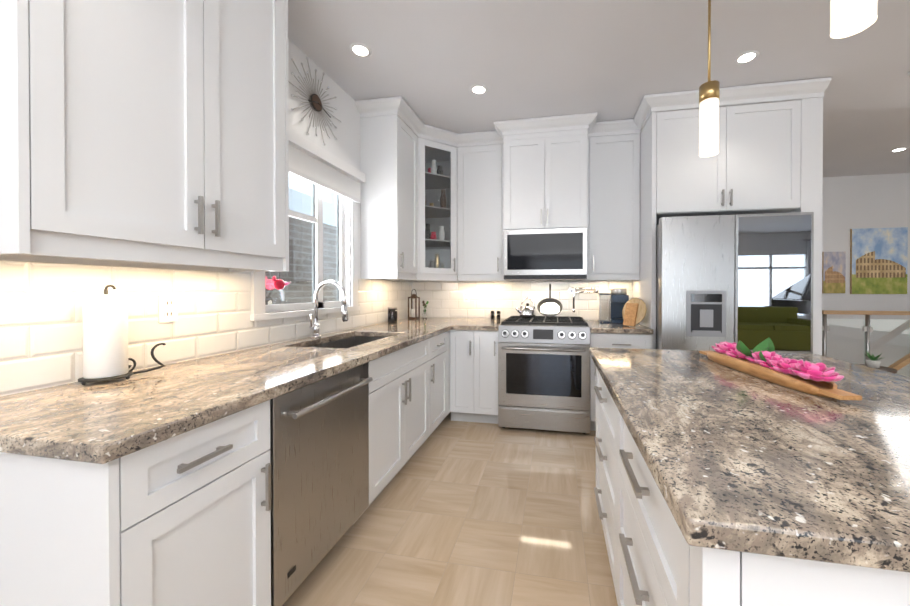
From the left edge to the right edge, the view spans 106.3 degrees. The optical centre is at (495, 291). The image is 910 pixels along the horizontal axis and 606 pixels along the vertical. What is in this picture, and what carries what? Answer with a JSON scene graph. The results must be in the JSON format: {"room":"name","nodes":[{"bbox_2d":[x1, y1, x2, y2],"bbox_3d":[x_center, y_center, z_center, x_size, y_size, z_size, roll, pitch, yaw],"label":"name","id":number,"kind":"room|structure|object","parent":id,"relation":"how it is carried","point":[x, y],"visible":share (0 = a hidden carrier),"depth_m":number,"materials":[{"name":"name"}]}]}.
{"room":"kitchen","nodes":[
{"label":"kitchen","id":0,"kind":"room"},
{"bbox_2d":[0,38,409,314],"bbox_3d":[-1.877,-0.171,-0.773,0.100,2.810,9.850,0,0,10],"label":"wall","id":1,"kind":"structure","parent":0,"point":[345,146],"depth_m":2.37,"materials":[{"name":"paint"}]},
{"bbox_2d":[0,0,227,255],"bbox_3d":[-1.311,-0.870,1.127,0.338,1.425,0.516,0,0,10],"label":"upper cabinet","id":2,"kind":"object","parent":1,"relation":"attached to","point":[146,130],"depth_m":1.04,"materials":[{"name":"white wood"}]},
{"bbox_2d":[0,260,411,395],"bbox_3d":[-1.253,0.103,2.395,0.004,0.414,3.186,0,0,10],"label":"tile backsplash","id":3,"kind":"structure","parent":1,"relation":"attached to","point":[41,325],"depth_m":1.38,"materials":[{"name":"white tile"}]},
{"bbox_2d":[158,295,177,322],"bbox_3d":[-1.413,0.074,1.469,0.008,0.116,0.072,0,0,10],"label":"electrical outlet","id":4,"kind":"object","parent":3,"relation":"attached to","point":[167,308],"visible":1,"depth_m":1.46,"materials":[{"name":"white plastic"}]},
{"bbox_2d":[160,0,288,263],"bbox_3d":[-1.244,-0.872,1.495,0.338,1.425,0.477,0,0,10],"label":"upper cabinet","id":5,"kind":"object","parent":1,"relation":"attached to","point":[255,31],"depth_m":1.54,"materials":[{"name":"white wood"}]},
{"bbox_2d":[250,173,359,320],"bbox_3d":[-1.296,-0.410,2.372,0.130,1.140,1.020,0,0,10],"label":"kitchen window","id":6,"kind":"structure","parent":1,"relation":"in","point":[323,234],"depth_m":2.45,"materials":[{"name":"white"}]},
{"bbox_2d":[272,271,290,289],"bbox_3d":[-1.339,-0.426,2.131,0.024,0.835,0.155,0,0,10],"label":"ornament","id":7,"kind":"object","parent":6,"relation":"hanging from","point":[280,284],"visible":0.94,"depth_m":2.10,"materials":[{"name":"red glass"}]},
{"bbox_2d":[289,128,365,202],"bbox_3d":[-1.202,-0.853,2.353,0.080,0.245,0.970,0,0,10],"label":"window blind","id":8,"kind":"object","parent":6,"relation":"attached to","point":[312,162],"visible":0.64,"depth_m":2.34,"materials":[{"name":"white fabric"}]},
{"bbox_2d":[288,57,340,144],"bbox_3d":[-1.242,-1.311,2.357,0.031,0.522,0.548,0,0,10],"label":"wall decoration","id":9,"kind":"object","parent":1,"relation":"attached to","point":[315,102],"visible":0.96,"depth_m":2.34,"materials":[{"name":"black metal"}]},
{"bbox_2d":[356,100,427,275],"bbox_3d":[-0.922,-0.882,3.131,0.393,1.425,0.498,0,0,10],"label":"upper cabinet","id":10,"kind":"object","parent":1,"relation":"attached to","point":[392,135],"depth_m":2.91,"materials":[{"name":"white wood"}]},
{"bbox_2d":[282,412,617,605],"bbox_3d":[2.755,1.263,-0.679,9.188,0.060,11.660,0,0,10],"label":"floor","id":11,"kind":"structure","parent":0,"point":[459,513],"depth_m":1.72,"materials":[{"name":"tile"}]},
{"bbox_2d":[0,400,270,605],"bbox_3d":[-1.146,0.791,1.007,0.707,0.864,0.424,0,0,10],"label":"base cabinet","id":12,"kind":"object","parent":11,"relation":"on","point":[183,519],"depth_m":0.81,"materials":[{"name":"white wood"}]},
{"bbox_2d":[269,362,372,605],"bbox_3d":[-0.999,0.790,1.505,0.705,0.861,0.600,0,0,10],"label":"dishwasher","id":13,"kind":"object","parent":11,"relation":"on","point":[319,447],"visible":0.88,"depth_m":1.35,"materials":[{"name":"grey metal"}]},
{"bbox_2d":[368,331,447,454],"bbox_3d":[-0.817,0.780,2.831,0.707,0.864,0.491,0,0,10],"label":"base cabinet","id":14,"kind":"object","parent":11,"relation":"on","point":[408,390],"depth_m":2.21,"materials":[{"name":"white wood"}]},
{"bbox_2d":[448,331,449,413],"bbox_3d":[-0.704,0.776,3.462,0.707,0.864,0.907,0,0,10],"label":"base cabinet","id":15,"kind":"object","parent":11,"relation":"on","point":[448,331],"depth_m":3.05,"materials":[{"name":"white wood"}]},
{"bbox_2d":[0,317,504,463],"bbox_3d":[-0.685,0.330,2.297,1.158,0.040,3.186,0,0,10],"label":"countertop","id":16,"kind":"structure","parent":15,"relation":"on","point":[102,422],"depth_m":1.06,"materials":[{"name":"stone"}]},
{"bbox_2d":[78,285,165,384],"bbox_3d":[-1.369,0.146,1.244,0.130,0.340,0.217,0,0,10],"label":"paper towel holder","id":17,"kind":"object","parent":16,"relation":"on","point":[105,337],"visible":1,"depth_m":1.17,"materials":[{"name":"white paper"}]},
{"bbox_2d":[309,280,347,337],"bbox_3d":[-1.114,0.117,2.251,0.268,0.387,0.111,0,0,10],"label":"faucet","id":18,"kind":"object","parent":16,"relation":"on","point":[314,326],"visible":1,"depth_m":2.27,"materials":[{"name":"silver metal"}]},
{"bbox_2d":[311,336,385,347],"bbox_3d":[-0.950,0.461,2.249,0.432,0.218,0.732,0,0,10],"label":"sink","id":19,"kind":"object","parent":16,"relation":"in","point":[350,342],"depth_m":2.56,"materials":[{"name":"silver metal"}]},
{"bbox_2d":[388,307,396,322],"bbox_3d":[-1.002,0.226,3.314,0.094,0.155,0.094,0,0,10],"label":"candle jar","id":20,"kind":"object","parent":16,"relation":"on","point":[392,314],"visible":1,"depth_m":3.27,"materials":[{"name":"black glass"}]},
{"bbox_2d":[408,289,419,318],"bbox_3d":[-0.901,0.137,3.762,0.100,0.326,0.100,0,0,10],"label":"lantern","id":21,"kind":"object","parent":16,"relation":"on","point":[413,312],"visible":1,"depth_m":3.74,"materials":[{"name":"brown wood"}]},
{"bbox_2d":[422,301,428,318],"bbox_3d":[-0.776,0.201,3.783,0.076,0.199,0.082,0,0,10],"label":"bud vase","id":22,"kind":"object","parent":16,"relation":"on","point":[424,315],"visible":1,"depth_m":3.77,"materials":[{"name":"clear glass"}]},
{"bbox_2d":[491,311,499,319],"bbox_3d":[0.004,0.254,3.641,0.107,0.095,0.042,0,0,10],"label":"shakers","id":23,"kind":"object","parent":16,"relation":"on","point":[492,315],"visible":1,"depth_m":3.62,"materials":[{"name":"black glass"}]},
{"bbox_2d":[450,330,497,423],"bbox_3d":[-0.134,0.776,3.413,0.470,0.865,0.799,0,0,10],"label":"base cabinet","id":24,"kind":"object","parent":11,"relation":"on","point":[473,375],"visible":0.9,"depth_m":3.05,"materials":[{"name":"white wood"}]},
{"bbox_2d":[498,316,589,433],"bbox_3d":[0.474,0.739,3.250,0.773,0.942,0.893,0,0,10],"label":"range","id":25,"kind":"object","parent":11,"relation":"on","point":[543,372],"visible":1,"depth_m":2.88,"materials":[{"name":"silver metal"}]},
{"bbox_2d":[515,297,535,317],"bbox_3d":[0.312,0.162,3.462,0.205,0.207,0.164,0,0,10],"label":"kettle","id":26,"kind":"object","parent":25,"relation":"on","point":[527,311],"visible":1,"depth_m":3.41,"materials":[{"name":"silver metal"}]},
{"bbox_2d":[537,284,562,316],"bbox_3d":[0.559,0.085,3.454,0.250,0.329,0.315,0,0,10],"label":"frying pan","id":27,"kind":"object","parent":25,"relation":"on","point":[549,307],"visible":1,"depth_m":3.43,"materials":[{"name":"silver metal"}]},
{"bbox_2d":[590,332,651,430],"bbox_3d":[1.113,0.777,3.189,0.495,0.865,0.799,0,0,10],"label":"base cabinet","id":28,"kind":"object","parent":11,"relation":"on","point":[619,340],"visible":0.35,"depth_m":2.85,"materials":[{"name":"white wood"}]},
{"bbox_2d":[585,320,653,333],"bbox_3d":[1.114,0.325,3.186,0.494,0.040,0.798,0,0,10],"label":"countertop","id":29,"kind":"structure","parent":28,"relation":"on","point":[596,326],"depth_m":2.83,"materials":[{"name":"stone"}]},
{"bbox_2d":[598,288,628,322],"bbox_3d":[1.160,0.136,3.341,0.255,0.335,0.220,0,0,10],"label":"coffee maker","id":30,"kind":"object","parent":29,"relation":"on","point":[612,303],"visible":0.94,"depth_m":3.29,"materials":[{"name":"blue plastic"}]},
{"bbox_2d":[622,298,646,326],"bbox_3d":[1.215,0.180,2.974,0.173,0.245,0.198,0,0,10],"label":"cutting boards","id":31,"kind":"object","parent":29,"relation":"on","point":[634,311],"visible":1,"depth_m":2.95,"materials":[{"name":"brown wood"}]},
{"bbox_2d":[656,212,813,353],"bbox_3d":[1.832,0.324,2.929,0.995,1.775,1.041,0,0,10],"label":"fridge","id":32,"kind":"object","parent":11,"relation":"on","point":[746,280],"visible":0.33,"depth_m":2.48,"materials":[{"name":"grey metal"}]},
{"bbox_2d":[594,368,909,605],"bbox_3d":[0.930,0.790,1.099,1.076,0.865,1.384,0,0,10],"label":"kitchen island","id":33,"kind":"object","parent":11,"relation":"on","point":[655,558],"visible":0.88,"depth_m":0.65,"materials":[{"name":"white wood"}]},
{"bbox_2d":[589,347,909,572],"bbox_3d":[0.945,0.338,1.093,1.108,0.040,1.448,0,0,10],"label":"island countertop","id":34,"kind":"structure","parent":33,"relation":"on","point":[737,460],"depth_m":0.67,"materials":[{"name":"stone"}]},
{"bbox_2d":[699,337,861,399],"bbox_3d":[1.014,0.248,1.305,0.140,0.134,0.706,0,0,2],"label":"tray","id":35,"kind":"object","parent":34,"relation":"on","point":[763,360],"visible":1,"depth_m":1.15,"materials":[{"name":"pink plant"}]},
{"bbox_2d":[822,310,909,376],"bbox_3d":[5.577,0.721,3.783,3.215,0.970,0.310,0,0,10],"label":"stair railing","id":36,"kind":"object","parent":11,"relation":"on","point":[867,329],"visible":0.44,"depth_m":4.08,"materials":[{"name":"brown wood"}]},
{"bbox_2d":[859,364,896,372],"bbox_3d":[4.091,1.014,3.672,0.340,0.385,0.340,0,0,10],"label":"side table","id":37,"kind":"object","parent":11,"relation":"on","point":[888,369],"visible":0.23,"depth_m":3.58,"materials":[{"name":"brown wood"}]},
{"bbox_2d":[864,351,882,367],"bbox_3d":[4.087,0.727,3.662,0.186,0.189,0.200,0,0,10],"label":"succulent","id":38,"kind":"object","parent":37,"relation":"on","point":[872,361],"visible":0.98,"depth_m":3.65,"materials":[{"name":"white ceramic"}]},
{"bbox_2d":[435,280,631,318],"bbox_3d":[0.843,-0.198,3.690,3.673,2.810,0.100,0,0,10],"label":"wall","id":39,"kind":"structure","parent":0,"point":[561,280],"depth_m":3.62,"materials":[{"name":"paint"}]},
{"bbox_2d":[424,132,455,271],"bbox_3d":[-0.574,-0.864,3.412,0.305,1.257,0.290,0,0,10],"label":"upper cabinet","id":40,"kind":"object","parent":39,"relation":"attached to","point":[441,148],"depth_m":3.51,"materials":[{"name":"white wood"}]},
{"bbox_2d":[425,160,445,267],"bbox_3d":[-0.664,-0.790,3.635,0.133,1.192,0.448,0,0,-43],"label":"dishes","id":41,"kind":"object","parent":40,"relation":"in","point":[441,199],"depth_m":3.56,"materials":[{"name":"white ceramic"}]},
{"bbox_2d":[448,128,503,275],"bbox_3d":[-0.148,-0.885,3.619,0.577,1.425,0.380,0,0,10],"label":"upper cabinet","id":42,"kind":"object","parent":39,"relation":"attached to","point":[479,238],"depth_m":3.49,"materials":[{"name":"white wood"}]},
{"bbox_2d":[412,281,631,319],"bbox_3d":[0.230,0.095,3.748,2.437,0.414,0.004,0,0,10],"label":"tile backsplash","id":43,"kind":"structure","parent":39,"relation":"attached to","point":[504,298],"depth_m":3.77,"materials":[{"name":"white tile"}]},
{"bbox_2d":[463,292,469,301],"bbox_3d":[-0.324,0.065,3.841,0.072,0.116,0.008,0,0,10],"label":"electrical outlet","id":44,"kind":"object","parent":43,"relation":"attached to","point":[466,296],"visible":1,"depth_m":3.84,"materials":[{"name":"white plastic"}]},
{"bbox_2d":[568,286,598,311],"bbox_3d":[0.931,0.083,3.572,0.307,0.270,0.093,0,0,10],"label":"pot filler","id":45,"kind":"object","parent":43,"relation":"attached to","point":[571,290],"visible":1,"depth_m":3.55,"materials":[{"name":"silver metal"}]},
{"bbox_2d":[500,116,587,231],"bbox_3d":[0.509,-1.094,3.434,0.782,1.005,0.508,0,0,10],"label":"upper cabinet","id":46,"kind":"object","parent":39,"relation":"attached to","point":[544,163],"depth_m":3.18,"materials":[{"name":"white wood"}]},
{"bbox_2d":[504,227,586,280],"bbox_3d":[0.507,-0.352,3.424,0.769,0.470,0.525,0,0,10],"label":"over-the-range microwave","id":47,"kind":"object","parent":46,"relation":"attached to","point":[557,254],"visible":1,"depth_m":3.17,"materials":[{"name":"silver metal"}]},
{"bbox_2d":[587,120,643,275],"bbox_3d":[1.156,-0.884,3.410,0.497,1.425,0.328,0,0,10],"label":"upper cabinet","id":48,"kind":"object","parent":39,"relation":"attached to","point":[615,234],"depth_m":3.25,"materials":[{"name":"white wood"}]},
{"bbox_2d":[644,84,803,227],"bbox_3d":[1.918,-1.122,3.073,1.049,0.944,0.718,0,0,10],"label":"upper cabinet","id":49,"kind":"object","parent":39,"relation":"attached to","point":[758,166],"depth_m":2.72,"materials":[{"name":"white wood"}]},
{"bbox_2d":[288,0,909,176],"bbox_3d":[2.755,-1.617,-0.697,9.188,0.080,11.660,0,0,10],"label":"ceiling","id":50,"kind":"structure","parent":0,"point":[431,62],"depth_m":2.31,"materials":[{"name":"paint"}]},
{"bbox_2d":[349,43,371,57],"bbox_3d":[-0.889,-1.592,2.243,0.139,0.003,0.139,0,0,-29],"label":"recessed light","id":51,"kind":"object","parent":50,"relation":"in","point":[360,50],"depth_m":2.24,"materials":[{"name":"white"}]},
{"bbox_2d":[470,84,487,94],"bbox_3d":[-0.129,-1.595,2.684,0.139,0.003,0.139,0,0,4],"label":"recessed light","id":52,"kind":"object","parent":50,"relation":"in","point":[478,89],"depth_m":2.68,"materials":[{"name":"white"}]},
{"bbox_2d":[699,0,719,156],"bbox_3d":[1.049,-1.132,1.662,0.120,0.916,0.120,0,0,10],"label":"pendant light","id":53,"kind":"object","parent":50,"relation":"hanging from","point":[709,94],"visible":1,"depth_m":1.63,"materials":[{"name":"white glass"}]},
{"bbox_2d":[734,50,759,64],"bbox_3d":[1.714,-1.592,2.312,0.139,0.003,0.139,0,0,4],"label":"recessed light","id":54,"kind":"object","parent":50,"relation":"in","point":[746,57],"depth_m":2.31,"materials":[{"name":"white"}]},
{"bbox_2d":[830,0,876,38],"bbox_3d":[0.904,-1.127,0.854,0.120,0.916,0.120,0,0,10],"label":"pendant light","id":55,"kind":"object","parent":50,"relation":"hanging from","point":[849,17],"visible":1,"depth_m":0.84,"materials":[{"name":"white glass"}]},
{"bbox_2d":[890,147,908,151],"bbox_3d":[4.569,-1.602,3.836,0.139,0.003,0.139,0,0,-29],"label":"recessed light","id":56,"kind":"object","parent":50,"relation":"in","point":[903,148],"depth_m":3.83,"materials":[{"name":"white"}]},
{"bbox_2d":[822,173,909,375],"bbox_3d":[5.053,-0.205,4.771,6.600,2.810,0.100,0,0,10],"label":"wall","id":57,"kind":"structure","parent":0,"point":[867,201],"depth_m":4.69,"materials":[{"name":"paint"}]},
{"bbox_2d":[822,252,845,292],"bbox_3d":[4.748,-0.265,4.758,0.265,0.581,0.031,0,0,10],"label":"framed picture","id":58,"kind":"object","parent":57,"relation":"attached to","point":[833,271],"visible":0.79,"depth_m":4.74,"materials":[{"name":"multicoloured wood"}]},
{"bbox_2d":[850,227,907,293],"bbox_3d":[5.269,-0.416,4.663,0.642,0.904,0.031,0,0,10],"label":"framed picture","id":59,"kind":"object","parent":57,"relation":"attached to","point":[878,260],"visible":0.9,"depth_m":4.65,"materials":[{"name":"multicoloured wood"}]}
]}

